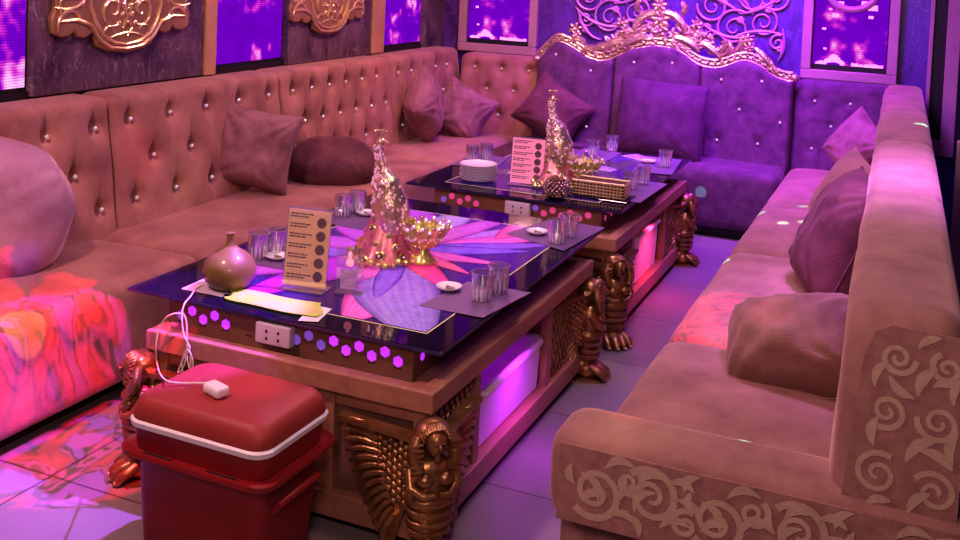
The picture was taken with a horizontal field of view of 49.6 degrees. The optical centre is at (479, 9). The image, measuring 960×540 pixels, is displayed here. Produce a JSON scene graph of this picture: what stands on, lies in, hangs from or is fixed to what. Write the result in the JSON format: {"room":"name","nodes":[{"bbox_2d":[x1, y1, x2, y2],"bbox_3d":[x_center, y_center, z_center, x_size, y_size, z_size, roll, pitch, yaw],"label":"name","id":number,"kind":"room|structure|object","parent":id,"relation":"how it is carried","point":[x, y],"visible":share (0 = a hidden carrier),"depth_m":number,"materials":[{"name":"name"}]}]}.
{"room":"bar","nodes":[
{"label":"bar","id":0,"kind":"room"},
{"bbox_2d":[0,233,738,539],"bbox_3d":[0.026,1.497,4.084,4.020,0.060,7.050,4,3,23],"label":"floor","id":1,"kind":"structure","parent":0,"point":[54,485],"depth_m":3.31,"materials":[{"name":"grey tile"}]},
{"bbox_2d":[121,363,334,539],"bbox_3d":[-0.685,1.262,2.831,0.494,0.462,0.360,4,3,24],"label":"cooler","id":2,"kind":"object","parent":1,"relation":"on","point":[239,465],"visible":0.98,"depth_m":2.71,"materials":[{"name":"red plastic"}]},
{"bbox_2d":[203,380,228,398],"bbox_3d":[-0.714,1.015,2.786,0.089,0.030,0.044,5,3,41],"label":"power adaptor","id":3,"kind":"object","parent":2,"relation":"on","point":[216,389],"visible":1,"depth_m":2.76,"materials":[{"name":"white plastic"}]},
{"bbox_2d":[0,46,512,447],"bbox_3d":[-1.150,0.866,5.050,0.809,1.008,5.830,4,3,23],"label":"sofa","id":4,"kind":"object","parent":1,"relation":"on","point":[141,163],"visible":0.69,"depth_m":4.48,"materials":[{"name":"brown fabric"}]},
{"bbox_2d":[0,136,76,278],"bbox_3d":[-1.814,0.750,3.831,0.600,0.556,0.395,2,3,-8],"label":"throw cushion","id":5,"kind":"object","parent":4,"relation":"on","point":[38,203],"visible":0.92,"depth_m":3.77,"materials":[{"name":"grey fabric"}]},
{"bbox_2d":[0,240,195,440],"bbox_3d":[-1.809,1.166,3.310,0.620,0.390,2.100,4,3,23],"label":"seat cushion","id":6,"kind":"object","parent":4,"relation":"on","point":[67,327],"depth_m":3.60,"materials":[{"name":"brown fabric"}]},
{"bbox_2d":[220,104,304,195],"bbox_3d":[-1.139,0.693,5.204,0.483,0.463,0.254,3,3,2],"label":"throw cushion","id":7,"kind":"object","parent":4,"relation":"on","point":[258,146],"visible":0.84,"depth_m":5.13,"materials":[{"name":"fabric"}]},
{"bbox_2d":[106,156,442,260],"bbox_3d":[-0.941,1.112,5.333,0.620,0.389,2.296,4,3,23],"label":"seat cushion","id":8,"kind":"object","parent":4,"relation":"on","point":[196,229],"depth_m":4.76,"materials":[{"name":"brown fabric"}]},
{"bbox_2d":[288,136,374,185],"bbox_3d":[-0.797,0.843,5.582,0.468,0.319,0.328,2,3,-7],"label":"throw cushion","id":9,"kind":"object","parent":4,"relation":"on","point":[318,160],"visible":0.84,"depth_m":5.47,"materials":[{"name":"fabric"}]},
{"bbox_2d":[403,64,444,142],"bbox_3d":[-0.358,0.622,6.864,0.259,0.524,0.518,4,3,26],"label":"throw cushion","id":10,"kind":"object","parent":4,"relation":"on","point":[424,104],"visible":1,"depth_m":6.75,"materials":[{"name":"fabric"}]},
{"bbox_2d":[384,130,512,167],"bbox_3d":[-0.252,1.068,6.941,0.620,0.390,1.196,4,3,23],"label":"seat cushion","id":11,"kind":"object","parent":4,"relation":"on","point":[445,149],"depth_m":6.73,"materials":[{"name":"brown fabric"}]},
{"bbox_2d":[441,75,499,137],"bbox_3d":[-0.126,0.708,7.195,0.503,0.500,0.261,3,3,14],"label":"throw cushion","id":12,"kind":"object","parent":4,"relation":"on","point":[467,111],"visible":0.84,"depth_m":7.12,"materials":[{"name":"fabric"}]},
{"bbox_2d":[106,194,611,539],"bbox_3d":[-0.294,1.186,3.765,1.228,0.565,1.771,4,3,23],"label":"table","id":13,"kind":"object","parent":1,"relation":"on","point":[398,380],"visible":0.71,"depth_m":3.17,"materials":[{"name":"brown wood"}]},
{"bbox_2d":[155,284,204,383],"bbox_3d":[-0.890,1.006,3.079,0.147,0.209,0.572,2,3,-16],"label":"charging cable","id":14,"kind":"object","parent":13,"relation":"on","point":[187,350],"visible":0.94,"depth_m":3.15,"materials":[{"name":"white plastic"}]},
{"bbox_2d":[181,279,227,296],"bbox_3d":[-0.861,0.897,3.365,0.163,0.001,0.143,4,3,23],"label":"card","id":15,"kind":"object","parent":13,"relation":"on","point":[206,289],"visible":0.43,"depth_m":3.33,"materials":[{"name":"white paper"}]},
{"bbox_2d":[202,231,256,290],"bbox_3d":[-0.810,0.809,3.361,0.172,0.179,0.172,4,3,23],"label":"vase","id":16,"kind":"object","parent":15,"relation":"on","point":[230,267],"visible":1,"depth_m":3.31,"materials":[{"name":"beige ceramic"}]},
{"bbox_2d":[253,240,285,269],"bbox_3d":[-0.750,0.883,3.754,0.285,0.002,0.274,4,3,23],"label":"placemat","id":17,"kind":"object","parent":13,"relation":"on","point":[258,248],"visible":0.29,"depth_m":3.68,"materials":[{"name":"grey fabric"}]},
{"bbox_2d":[248,230,269,259],"bbox_3d":[-0.788,0.837,3.693,0.076,0.092,0.076,2,3,-15],"label":"tumbler","id":18,"kind":"object","parent":17,"relation":"on","point":[252,253],"visible":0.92,"depth_m":3.68,"materials":[{"name":"clear glass"}]},
{"bbox_2d":[265,251,285,260],"bbox_3d":[-0.722,0.878,3.693,0.087,0.016,0.087,4,3,23],"label":"sauce dish","id":19,"kind":"object","parent":17,"relation":"on","point":[275,256],"visible":0.92,"depth_m":3.70,"materials":[{"name":"white ceramic"}]},
{"bbox_2d":[266,226,286,251],"bbox_3d":[-0.736,0.837,3.752,0.076,0.092,0.076,1,3,-28],"label":"tumbler","id":20,"kind":"object","parent":17,"relation":"on","point":[283,245],"visible":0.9,"depth_m":3.74,"materials":[{"name":"clear glass"}]},
{"bbox_2d":[224,289,322,316],"bbox_3d":[-0.639,0.905,3.233,0.370,0.009,0.126,4,3,23],"label":"folded cloth","id":21,"kind":"object","parent":13,"relation":"on","point":[262,299],"visible":1,"depth_m":3.21,"materials":[{"name":"fabric"}]},
{"bbox_2d":[255,319,294,348],"bbox_3d":[-0.617,0.976,3.125,0.124,0.064,0.036,4,3,23],"label":"power socket","id":22,"kind":"object","parent":13,"relation":"attached to","point":[274,333],"depth_m":3.11,"materials":[{"name":"grey plastic"}]},
{"bbox_2d":[278,205,332,294],"bbox_3d":[-0.565,0.779,3.380,0.156,0.259,0.085,3,3,15],"label":"menu stand","id":23,"kind":"object","parent":13,"relation":"on","point":[305,269],"visible":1,"depth_m":3.38,"materials":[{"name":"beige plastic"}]},
{"bbox_2d":[298,307,330,321],"bbox_3d":[-0.498,0.922,3.154,0.069,0.001,0.148,3,3,7],"label":"paper napkin","id":24,"kind":"object","parent":13,"relation":"on","point":[325,310],"visible":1,"depth_m":3.12,"materials":[{"name":"white paper"}]},
{"bbox_2d":[334,246,363,295],"bbox_3d":[-0.421,0.841,3.355,0.090,0.150,0.040,3,3,9],"label":"card stand","id":25,"kind":"object","parent":13,"relation":"on","point":[348,277],"visible":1,"depth_m":3.35,"materials":[{"name":"plastic"}]},
{"bbox_2d":[331,207,370,229],"bbox_3d":[-0.544,0.866,4.325,0.205,0.002,0.333,3,3,10],"label":"placemat","id":26,"kind":"object","parent":13,"relation":"on","point":[356,221],"visible":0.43,"depth_m":4.28,"materials":[{"name":"grey fabric"}]},
{"bbox_2d":[335,192,352,217],"bbox_3d":[-0.572,0.817,4.344,0.076,0.092,0.076,5,3,38],"label":"tumbler","id":27,"kind":"object","parent":26,"relation":"on","point":[348,212],"visible":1,"depth_m":4.33,"materials":[{"name":"clear glass"}]},
{"bbox_2d":[349,189,366,213],"bbox_3d":[-0.522,0.815,4.423,0.076,0.092,0.076,0,4,-42],"label":"tumbler","id":28,"kind":"object","parent":26,"relation":"on","point":[364,201],"visible":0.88,"depth_m":4.41,"materials":[{"name":"clear glass"}]},
{"bbox_2d":[356,209,371,215],"bbox_3d":[-0.481,0.857,4.380,0.087,0.016,0.087,4,3,23],"label":"sauce dish","id":29,"kind":"object","parent":26,"relation":"on","point":[366,212],"visible":0.86,"depth_m":4.38,"materials":[{"name":"white ceramic"}]},
{"bbox_2d":[227,210,548,332],"bbox_3d":[-0.287,0.903,3.804,0.845,0.003,1.310,4,3,23],"label":"picture","id":30,"kind":"object","parent":13,"relation":"on","point":[391,299],"depth_m":3.59,"materials":[{"name":"multicoloured glass"}]},
{"bbox_2d":[344,129,452,269],"bbox_3d":[-0.293,0.676,3.702,0.381,0.462,0.232,3,3,13],"label":"figurine","id":31,"kind":"object","parent":13,"relation":"on","point":[387,241],"visible":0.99,"depth_m":3.68,"materials":[{"name":"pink metal"}]},
{"bbox_2d":[418,282,530,317],"bbox_3d":[-0.013,0.934,3.353,0.265,0.002,0.308,4,3,23],"label":"placemat","id":32,"kind":"object","parent":13,"relation":"on","point":[460,301],"visible":0.93,"depth_m":3.32,"materials":[{"name":"grey fabric"}]},
{"bbox_2d":[436,281,461,291],"bbox_3d":[-0.102,0.918,3.430,0.087,0.016,0.087,4,3,23],"label":"sauce dish","id":33,"kind":"object","parent":32,"relation":"on","point":[446,286],"visible":1,"depth_m":3.44,"materials":[{"name":"white ceramic"}]},
{"bbox_2d":[471,268,494,302],"bbox_3d":[0.009,0.888,3.342,0.076,0.092,0.076,0,3,-39],"label":"tumbler","id":34,"kind":"object","parent":32,"relation":"on","point":[482,297],"visible":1,"depth_m":3.33,"materials":[{"name":"clear glass"}]},
{"bbox_2d":[488,261,510,294],"bbox_3d":[0.062,0.887,3.430,0.076,0.092,0.076,0,3,-40],"label":"tumbler","id":35,"kind":"object","parent":32,"relation":"on","point":[504,288],"visible":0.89,"depth_m":3.42,"materials":[{"name":"clear glass"}]},
{"bbox_2d":[478,332,543,446],"bbox_3d":[-0.075,1.276,3.593,0.432,0.193,0.618,4,3,23],"label":"storage bin","id":36,"kind":"object","parent":13,"relation":"on","point":[510,378],"visible":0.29,"depth_m":3.57,"materials":[{"name":"white plastic"}]},
{"bbox_2d":[506,219,604,250],"bbox_3d":[0.294,0.907,4.226,0.291,0.002,0.429,4,3,28],"label":"placemat","id":37,"kind":"object","parent":13,"relation":"on","point":[585,231],"visible":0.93,"depth_m":4.21,"materials":[{"name":"grey fabric"}]},
{"bbox_2d":[526,227,547,234],"bbox_3d":[0.231,0.897,4.194,0.087,0.016,0.087,4,3,23],"label":"sauce dish","id":38,"kind":"object","parent":37,"relation":"on","point":[533,230],"visible":1,"depth_m":4.20,"materials":[{"name":"white ceramic"}]},
{"bbox_2d":[548,217,567,244],"bbox_3d":[0.304,0.868,4.069,0.076,0.092,0.076,2,3,-18],"label":"tumbler","id":39,"kind":"object","parent":37,"relation":"on","point":[551,239],"visible":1,"depth_m":4.06,"materials":[{"name":"clear glass"}]},
{"bbox_2d":[561,213,579,238],"bbox_3d":[0.360,0.866,4.167,0.076,0.092,0.076,3,3,3],"label":"tumbler","id":40,"kind":"object","parent":37,"relation":"on","point":[575,231],"visible":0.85,"depth_m":4.15,"materials":[{"name":"clear glass"}]},
{"bbox_2d":[406,141,700,350],"bbox_3d":[0.433,1.141,5.452,1.206,0.563,1.736,4,3,23],"label":"table","id":41,"kind":"object","parent":1,"relation":"on","point":[613,253],"visible":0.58,"depth_m":4.98,"materials":[{"name":"brown wood"}]},
{"bbox_2d":[460,176,496,181],"bbox_3d":[-0.009,0.843,5.190,0.188,0.015,0.188,4,3,23],"label":"plate","id":42,"kind":"object","parent":41,"relation":"on","point":[460,176],"visible":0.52,"depth_m":5.12,"materials":[{"name":"white ceramic"}]},
{"bbox_2d":[460,175,496,180],"bbox_3d":[-0.008,0.835,5.188,0.188,0.015,0.188,4,3,23],"label":"plate","id":43,"kind":"object","parent":42,"relation":"on","point":[460,175],"visible":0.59,"depth_m":5.12,"materials":[{"name":"white ceramic"}]},
{"bbox_2d":[459,173,496,178],"bbox_3d":[-0.011,0.827,5.187,0.188,0.015,0.188,4,3,23],"label":"plate","id":44,"kind":"object","parent":43,"relation":"on","point":[459,173],"visible":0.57,"depth_m":5.14,"materials":[{"name":"white ceramic"}]},
{"bbox_2d":[460,171,496,177],"bbox_3d":[-0.008,0.819,5.188,0.188,0.015,0.188,4,3,23],"label":"plate","id":45,"kind":"object","parent":44,"relation":"on","point":[460,171],"visible":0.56,"depth_m":5.12,"materials":[{"name":"white ceramic"}]},
{"bbox_2d":[460,170,496,175],"bbox_3d":[-0.007,0.811,5.188,0.188,0.015,0.188,4,3,23],"label":"plate","id":46,"kind":"object","parent":45,"relation":"on","point":[460,170],"visible":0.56,"depth_m":5.13,"materials":[{"name":"white ceramic"}]},
{"bbox_2d":[459,168,496,173],"bbox_3d":[-0.009,0.803,5.186,0.188,0.015,0.188,4,3,23],"label":"plate","id":47,"kind":"object","parent":46,"relation":"on","point":[459,168],"visible":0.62,"depth_m":5.12,"materials":[{"name":"white ceramic"}]},
{"bbox_2d":[460,167,496,172],"bbox_3d":[-0.008,0.796,5.185,0.188,0.015,0.188,4,3,23],"label":"plate","id":48,"kind":"object","parent":47,"relation":"on","point":[460,167],"visible":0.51,"depth_m":5.13,"materials":[{"name":"white ceramic"}]},
{"bbox_2d":[460,165,497,170],"bbox_3d":[-0.006,0.788,5.187,0.188,0.015,0.188,4,3,23],"label":"plate","id":49,"kind":"object","parent":48,"relation":"on","point":[460,165],"visible":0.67,"depth_m":5.12,"materials":[{"name":"white ceramic"}]},
{"bbox_2d":[460,164,496,169],"bbox_3d":[-0.008,0.780,5.187,0.188,0.015,0.188,4,3,23],"label":"plate","id":50,"kind":"object","parent":49,"relation":"on","point":[460,164],"visible":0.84,"depth_m":5.12,"materials":[{"name":"white ceramic"}]},
{"bbox_2d":[460,159,496,167],"bbox_3d":[-0.007,0.772,5.184,0.188,0.015,0.188,4,3,23],"label":"plate","id":51,"kind":"object","parent":50,"relation":"on","point":[473,163],"visible":1,"depth_m":5.21,"materials":[{"name":"white ceramic"}]},
{"bbox_2d":[452,153,506,166],"bbox_3d":[0.020,0.828,5.692,0.238,0.002,0.410,3,3,17],"label":"placemat","id":52,"kind":"object","parent":41,"relation":"on","point":[499,160],"visible":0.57,"depth_m":5.76,"materials":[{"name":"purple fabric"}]},
{"bbox_2d":[466,144,479,159],"bbox_3d":[-0.042,0.781,5.642,0.076,0.092,0.076,3,3,19],"label":"tumbler","id":53,"kind":"object","parent":52,"relation":"on","point":[477,153],"visible":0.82,"depth_m":5.63,"materials":[{"name":"clear glass"}]},
{"bbox_2d":[480,142,493,160],"bbox_3d":[0.035,0.781,5.716,0.076,0.092,0.076,4,3,29],"label":"tumbler","id":54,"kind":"object","parent":52,"relation":"on","point":[492,144],"visible":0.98,"depth_m":5.70,"materials":[{"name":"clear glass"}]},
{"bbox_2d":[505,200,530,215],"bbox_3d":[0.178,0.931,4.865,0.124,0.064,0.036,4,3,23],"label":"power socket","id":55,"kind":"object","parent":41,"relation":"attached to","point":[518,207],"depth_m":4.85,"materials":[{"name":"grey plastic"}]},
{"bbox_2d":[507,136,546,186],"bbox_3d":[0.234,0.747,5.123,0.173,0.233,0.085,3,3,17],"label":"menu stand","id":56,"kind":"object","parent":41,"relation":"on","point":[527,161],"visible":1,"depth_m":5.13,"materials":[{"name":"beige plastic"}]},
{"bbox_2d":[447,150,640,201],"bbox_3d":[0.437,0.856,5.550,0.780,0.001,1.250,4,3,23],"label":"picture","id":57,"kind":"object","parent":41,"relation":"on","point":[619,162],"depth_m":5.32,"materials":[{"name":"multicoloured glass"}]},
{"bbox_2d":[543,173,569,198],"bbox_3d":[0.360,0.826,4.882,0.127,0.109,0.127,1,3,-37],"label":"bowl","id":58,"kind":"object","parent":41,"relation":"on","point":[556,186],"visible":1,"depth_m":4.84,"materials":[{"name":"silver metal"}]},
{"bbox_2d":[546,173,566,181],"bbox_3d":[0.363,0.788,4.880,0.100,0.032,0.102,4,3,23],"label":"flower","id":59,"kind":"object","parent":58,"relation":"on","point":[557,177],"depth_m":4.87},
{"bbox_2d":[531,90,604,189],"bbox_3d":[0.419,0.644,5.098,0.379,0.462,0.230,4,3,23],"label":"figurine","id":60,"kind":"object","parent":41,"relation":"on","point":[560,158],"visible":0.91,"depth_m":5.08,"materials":[{"name":"gold metal"}]},
{"bbox_2d":[575,148,620,161],"bbox_3d":[0.646,0.842,5.986,0.241,0.002,0.460,4,3,23],"label":"placemat","id":61,"kind":"object","parent":41,"relation":"on","point":[606,155],"visible":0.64,"depth_m":6.04,"materials":[{"name":"grey fabric"}]},
{"bbox_2d":[587,139,599,156],"bbox_3d":[0.653,0.796,5.981,0.076,0.092,0.076,0,4,-44],"label":"tumbler","id":62,"kind":"object","parent":61,"relation":"on","point":[588,146],"visible":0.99,"depth_m":5.97,"materials":[{"name":"clear glass"}]},
{"bbox_2d":[568,174,635,202],"bbox_3d":[0.579,0.847,4.947,0.300,0.079,0.170,4,3,23],"label":"wicker box","id":63,"kind":"object","parent":41,"relation":"on","point":[584,186],"visible":0.98,"depth_m":4.91,"materials":[{"name":"beige wicker"}]},
{"bbox_2d":[568,191,635,202],"bbox_3d":[0.577,0.885,4.949,0.300,0.004,0.170,4,3,23],"label":"tray","id":64,"kind":"object","parent":41,"relation":"on","point":[628,197],"depth_m":4.89,"materials":[{"name":"black glass"}]},
{"bbox_2d":[599,166,615,171],"bbox_3d":[0.641,0.852,5.636,0.200,0.013,0.090,5,3,39],"label":"packet","id":65,"kind":"object","parent":41,"relation":"on","point":[602,168],"visible":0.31,"depth_m":5.58,"materials":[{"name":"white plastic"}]},
{"bbox_2d":[606,135,618,151],"bbox_3d":[0.787,0.793,6.172,0.076,0.092,0.076,4,3,27],"label":"tumbler","id":66,"kind":"object","parent":41,"relation":"on","point":[607,141],"visible":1,"depth_m":6.16,"materials":[{"name":"clear glass"}]},
{"bbox_2d":[622,154,656,160],"bbox_3d":[0.924,0.848,5.991,0.120,0.013,0.200,1,3,-34],"label":"packet","id":67,"kind":"object","parent":41,"relation":"on","point":[632,156],"visible":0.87,"depth_m":5.97,"materials":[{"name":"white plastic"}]},
{"bbox_2d":[632,217,660,285],"bbox_3d":[0.657,1.202,5.301,0.428,0.248,0.518,4,3,23],"label":"storage bin","id":68,"kind":"object","parent":41,"relation":"on","point":[644,240],"visible":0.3,"depth_m":5.23,"materials":[{"name":"white plastic"}]},
{"bbox_2d":[630,180,666,202],"bbox_3d":[0.762,0.888,5.109,0.213,0.002,0.506,4,3,23],"label":"placemat","id":69,"kind":"object","parent":41,"relation":"on","point":[642,192],"visible":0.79,"depth_m":5.12,"materials":[{"name":"grey fabric"}]},
{"bbox_2d":[623,169,638,189],"bbox_3d":[0.744,0.839,5.128,0.076,0.092,0.076,3,3,13],"label":"tumbler","id":70,"kind":"object","parent":69,"relation":"on","point":[624,177],"visible":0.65,"depth_m":5.12,"materials":[{"name":"clear glass"}]},
{"bbox_2d":[636,165,650,184],"bbox_3d":[0.829,0.837,5.261,0.076,0.092,0.076,4,3,29],"label":"tumbler","id":71,"kind":"object","parent":69,"relation":"on","point":[649,173],"visible":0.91,"depth_m":5.25,"materials":[{"name":"clear glass"}]},
{"bbox_2d":[632,156,681,174],"bbox_3d":[0.993,0.867,5.788,0.220,0.002,0.514,3,3,16],"label":"placemat","id":72,"kind":"object","parent":41,"relation":"on","point":[655,168],"visible":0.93,"depth_m":5.73,"materials":[{"name":"grey fabric"}]},
{"bbox_2d":[640,159,655,163],"bbox_3d":[0.946,0.853,5.841,0.087,0.016,0.087,4,3,23],"label":"sauce dish","id":73,"kind":"object","parent":72,"relation":"on","point":[647,161],"visible":1,"depth_m":5.84,"materials":[{"name":"white ceramic"}]},
{"bbox_2d":[659,150,672,167],"bbox_3d":[1.026,0.823,5.743,0.076,0.092,0.076,2,3,-7],"label":"tumbler","id":74,"kind":"object","parent":72,"relation":"on","point":[670,160],"visible":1,"depth_m":5.73,"materials":[{"name":"clear glass"}]},
{"bbox_2d":[460,0,889,239],"bbox_3d":[1.163,0.635,6.914,2.988,1.502,0.669,4,3,23],"label":"sofa","id":75,"kind":"object","parent":1,"relation":"on","point":[762,124],"visible":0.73,"depth_m":6.76,"materials":[{"name":"fabric"}]},
{"bbox_2d":[510,70,595,140],"bbox_3d":[0.497,0.699,7.111,0.571,0.545,0.275,4,3,26],"label":"throw cushion","id":76,"kind":"object","parent":75,"relation":"on","point":[571,110],"visible":0.77,"depth_m":7.04,"materials":[{"name":"fabric"}]},
{"bbox_2d":[523,136,610,149],"bbox_3d":[0.643,1.102,7.068,0.912,0.389,0.520,4,3,23],"label":"seat cushion","id":77,"kind":"object","parent":75,"relation":"on","point":[593,143],"depth_m":7.09,"materials":[{"name":"fabric"}]},
{"bbox_2d":[611,76,709,161],"bbox_3d":[1.171,0.717,6.760,0.599,0.516,0.244,4,3,27],"label":"throw cushion","id":78,"kind":"object","parent":75,"relation":"on","point":[652,116],"visible":0.93,"depth_m":6.68,"materials":[{"name":"fabric"}]},
{"bbox_2d":[670,156,784,231],"bbox_3d":[1.484,1.157,6.709,0.911,0.386,0.520,4,3,23],"label":"seat cushion","id":79,"kind":"object","parent":75,"relation":"on","point":[730,192],"depth_m":6.43,"materials":[{"name":"fabric"}]},
{"bbox_2d":[550,85,959,539],"bbox_3d":[1.534,1.020,4.399,0.957,0.997,4.919,4,3,23],"label":"sofa","id":80,"kind":"object","parent":1,"relation":"on","point":[696,450],"visible":1,"depth_m":2.26,"materials":[{"name":"beige fabric"}]},
{"bbox_2d":[616,341,835,457],"bbox_3d":[0.693,1.269,2.877,0.635,0.365,1.050,4,3,23],"label":"seat cushion","id":81,"kind":"object","parent":80,"relation":"on","point":[688,385],"depth_m":2.87,"materials":[{"name":"beige fabric"}]},
{"bbox_2d":[669,252,805,348],"bbox_3d":[1.148,1.239,3.938,0.635,0.367,1.200,4,3,23],"label":"seat cushion","id":82,"kind":"object","parent":80,"relation":"on","point":[741,276],"depth_m":3.91,"materials":[{"name":"beige fabric"}]},
{"bbox_2d":[731,202,808,258],"bbox_3d":[1.613,1.210,5.022,0.635,0.366,1.100,4,3,23],"label":"seat cushion","id":83,"kind":"object","parent":80,"relation":"on","point":[773,231],"depth_m":4.85,"materials":[{"name":"beige fabric"}]},
{"bbox_2d":[725,292,848,399],"bbox_3d":[0.953,1.031,3.117,0.414,0.384,0.382,3,3,16],"label":"throw cushion","id":84,"kind":"object","parent":80,"relation":"on","point":[794,341],"visible":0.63,"depth_m":3.00,"materials":[{"name":"brown fabric"}]},
{"bbox_2d":[767,168,828,204],"bbox_3d":[2.050,1.183,6.042,0.635,0.366,1.060,4,3,23],"label":"seat cushion","id":85,"kind":"object","parent":80,"relation":"on","point":[799,185],"depth_m":5.91,"materials":[{"name":"beige fabric"}]},
{"bbox_2d":[788,166,868,294],"bbox_3d":[1.371,0.867,3.950,0.365,0.493,0.427,3,3,15],"label":"throw cushion","id":86,"kind":"object","parent":80,"relation":"on","point":[822,253],"visible":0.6,"depth_m":3.81,"materials":[{"name":"fabric"}]},
{"bbox_2d":[809,146,870,209],"bbox_3d":[1.659,0.850,4.696,0.254,0.417,0.485,2,3,-2],"label":"throw cushion","id":87,"kind":"object","parent":80,"relation":"on","point":[852,160],"visible":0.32,"depth_m":4.74,"materials":[{"name":"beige fabric"}]},
{"bbox_2d":[822,105,876,165],"bbox_3d":[2.212,0.809,6.089,0.259,0.479,0.493,2,3,-11],"label":"throw cushion","id":88,"kind":"object","parent":80,"relation":"on","point":[858,130],"visible":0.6,"depth_m":6.05,"materials":[{"name":"fabric"}]},
{"bbox_2d":[950,140,959,296],"bbox_3d":[2.241,1.070,4.820,0.100,0.920,0.070,4,3,23],"label":"trim","id":89,"kind":"structure","parent":1,"relation":"on","point":[955,227],"depth_m":4.80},
{"bbox_2d":[443,0,959,240],"bbox_3d":[1.460,0.009,7.221,3.820,2.750,0.120,4,3,23],"label":"wall","id":90,"kind":"structure","parent":0,"point":[555,16],"depth_m":6.96,"materials":[{"name":"paint"}]},
{"bbox_2d":[458,0,539,55],"bbox_3d":[0.159,-0.438,7.671,0.625,1.515,0.054,4,3,23],"label":"led screen","id":91,"kind":"object","parent":90,"relation":"attached to","point":[492,26],"visible":0.96,"depth_m":7.69,"materials":[{"name":"purple glass"}]},
{"bbox_2d":[575,0,653,39],"bbox_3d":[0.986,-0.111,7.343,0.692,0.740,0.026,4,3,23],"label":"wall decoration","id":92,"kind":"object","parent":90,"relation":"attached to","point":[615,9],"visible":0.63,"depth_m":7.39,"materials":[{"name":"purple metal"}]},
{"bbox_2d":[696,0,789,60],"bbox_3d":[1.784,-0.041,7.003,0.692,0.740,0.026,4,3,23],"label":"wall decoration","id":93,"kind":"object","parent":90,"relation":"attached to","point":[768,7],"visible":0.8,"depth_m":6.99,"materials":[{"name":"purple metal"}]},
{"bbox_2d":[800,0,901,84],"bbox_3d":[2.418,-0.294,6.703,0.590,1.515,0.061,4,3,23],"label":"led screen","id":94,"kind":"object","parent":90,"relation":"attached to","point":[843,40],"visible":0.99,"depth_m":6.72,"materials":[{"name":"purple glass"}]},
{"bbox_2d":[928,0,948,139],"bbox_3d":[2.910,-0.101,6.524,0.075,1.840,0.011,4,3,23],"label":"trim","id":95,"kind":"structure","parent":90,"relation":"attached to","point":[941,9],"depth_m":6.54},
{"bbox_2d":[925,0,959,157],"bbox_3d":[2.925,-0.049,6.498,0.180,1.940,0.049,4,3,23],"label":"trim","id":96,"kind":"structure","parent":90,"relation":"attached to","point":[944,147],"depth_m":6.49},
{"bbox_3d":[-1.717,-0.021,4.801,0.120,2.750,7.070,4,3,23],"label":"wall","id":97,"kind":"structure","parent":0,"visible":0},
{"bbox_2d":[0,0,27,93],"bbox_3d":[-2.081,-0.405,3.705,0.022,1.514,1.188,4,3,23],"label":"led screen","id":98,"kind":"object","parent":97,"relation":"attached to","point":[13,13],"visible":1,"depth_m":4.21,"materials":[{"name":"purple glass"}]},
{"bbox_2d":[26,0,204,96],"bbox_3d":[-1.613,-0.497,4.744,0.060,1.685,1.090,4,3,23],"label":"wall panel","id":99,"kind":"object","parent":97,"relation":"attached to","point":[54,65],"depth_m":4.60,"materials":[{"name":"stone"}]},
{"bbox_2d":[48,0,189,52],"bbox_3d":[-1.601,-0.091,4.700,0.043,0.570,0.880,4,3,23],"label":"wall ornament","id":100,"kind":"object","parent":97,"relation":"attached to","point":[124,26],"visible":1,"depth_m":4.64,"materials":[{"name":"gold metal"}]},
{"bbox_2d":[202,0,217,74],"bbox_3d":[-1.375,-0.511,5.281,0.075,1.685,0.086,4,3,23],"label":"trim","id":101,"kind":"structure","parent":97,"relation":"attached to","point":[211,6],"depth_m":5.28,"materials":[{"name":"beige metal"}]},
{"bbox_2d":[0,44,420,102],"bbox_3d":[-1.647,0.374,4.825,0.035,0.105,6.750,4,3,23],"label":"trim","id":102,"kind":"structure","parent":97,"relation":"attached to","point":[17,96],"depth_m":5.49,"materials":[{"name":"black wood"}]},
{"bbox_2d":[216,0,282,67],"bbox_3d":[-1.250,-0.458,5.643,0.022,1.514,0.670,4,3,23],"label":"led screen","id":103,"kind":"object","parent":97,"relation":"attached to","point":[248,31],"visible":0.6,"depth_m":5.67,"materials":[{"name":"purple glass"}]},
{"bbox_2d":[287,0,364,34],"bbox_3d":[-0.912,-0.135,6.308,0.043,0.570,0.860,4,3,23],"label":"wall ornament","id":104,"kind":"object","parent":97,"relation":"attached to","point":[327,17],"visible":1,"depth_m":6.26,"materials":[{"name":"gold metal"}]},
{"bbox_2d":[281,0,371,64],"bbox_3d":[-0.907,-0.539,6.391,0.060,1.690,0.975,4,3,23],"label":"wall panel","id":105,"kind":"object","parent":97,"relation":"attached to","point":[300,44],"depth_m":6.33,"materials":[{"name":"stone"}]},
{"bbox_2d":[370,0,385,53],"bbox_3d":[-0.677,-0.555,6.908,0.075,1.685,0.158,4,3,23],"label":"trim","id":106,"kind":"structure","parent":97,"relation":"attached to","point":[378,6],"depth_m":6.91,"materials":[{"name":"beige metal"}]},
{"bbox_2d":[384,0,420,47],"bbox_3d":[-0.544,-0.502,7.290,0.022,1.514,0.643,4,3,23],"label":"led screen","id":107,"kind":"object","parent":97,"relation":"attached to","point":[402,17],"visible":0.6,"depth_m":7.34,"materials":[{"name":"purple glass"}]},
{"bbox_2d":[419,0,444,47],"bbox_3d":[-0.333,-0.565,7.730,0.060,1.710,0.330,4,3,23],"label":"wall panel","id":108,"kind":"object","parent":97,"relation":"attached to","point":[432,11],"depth_m":7.70,"materials":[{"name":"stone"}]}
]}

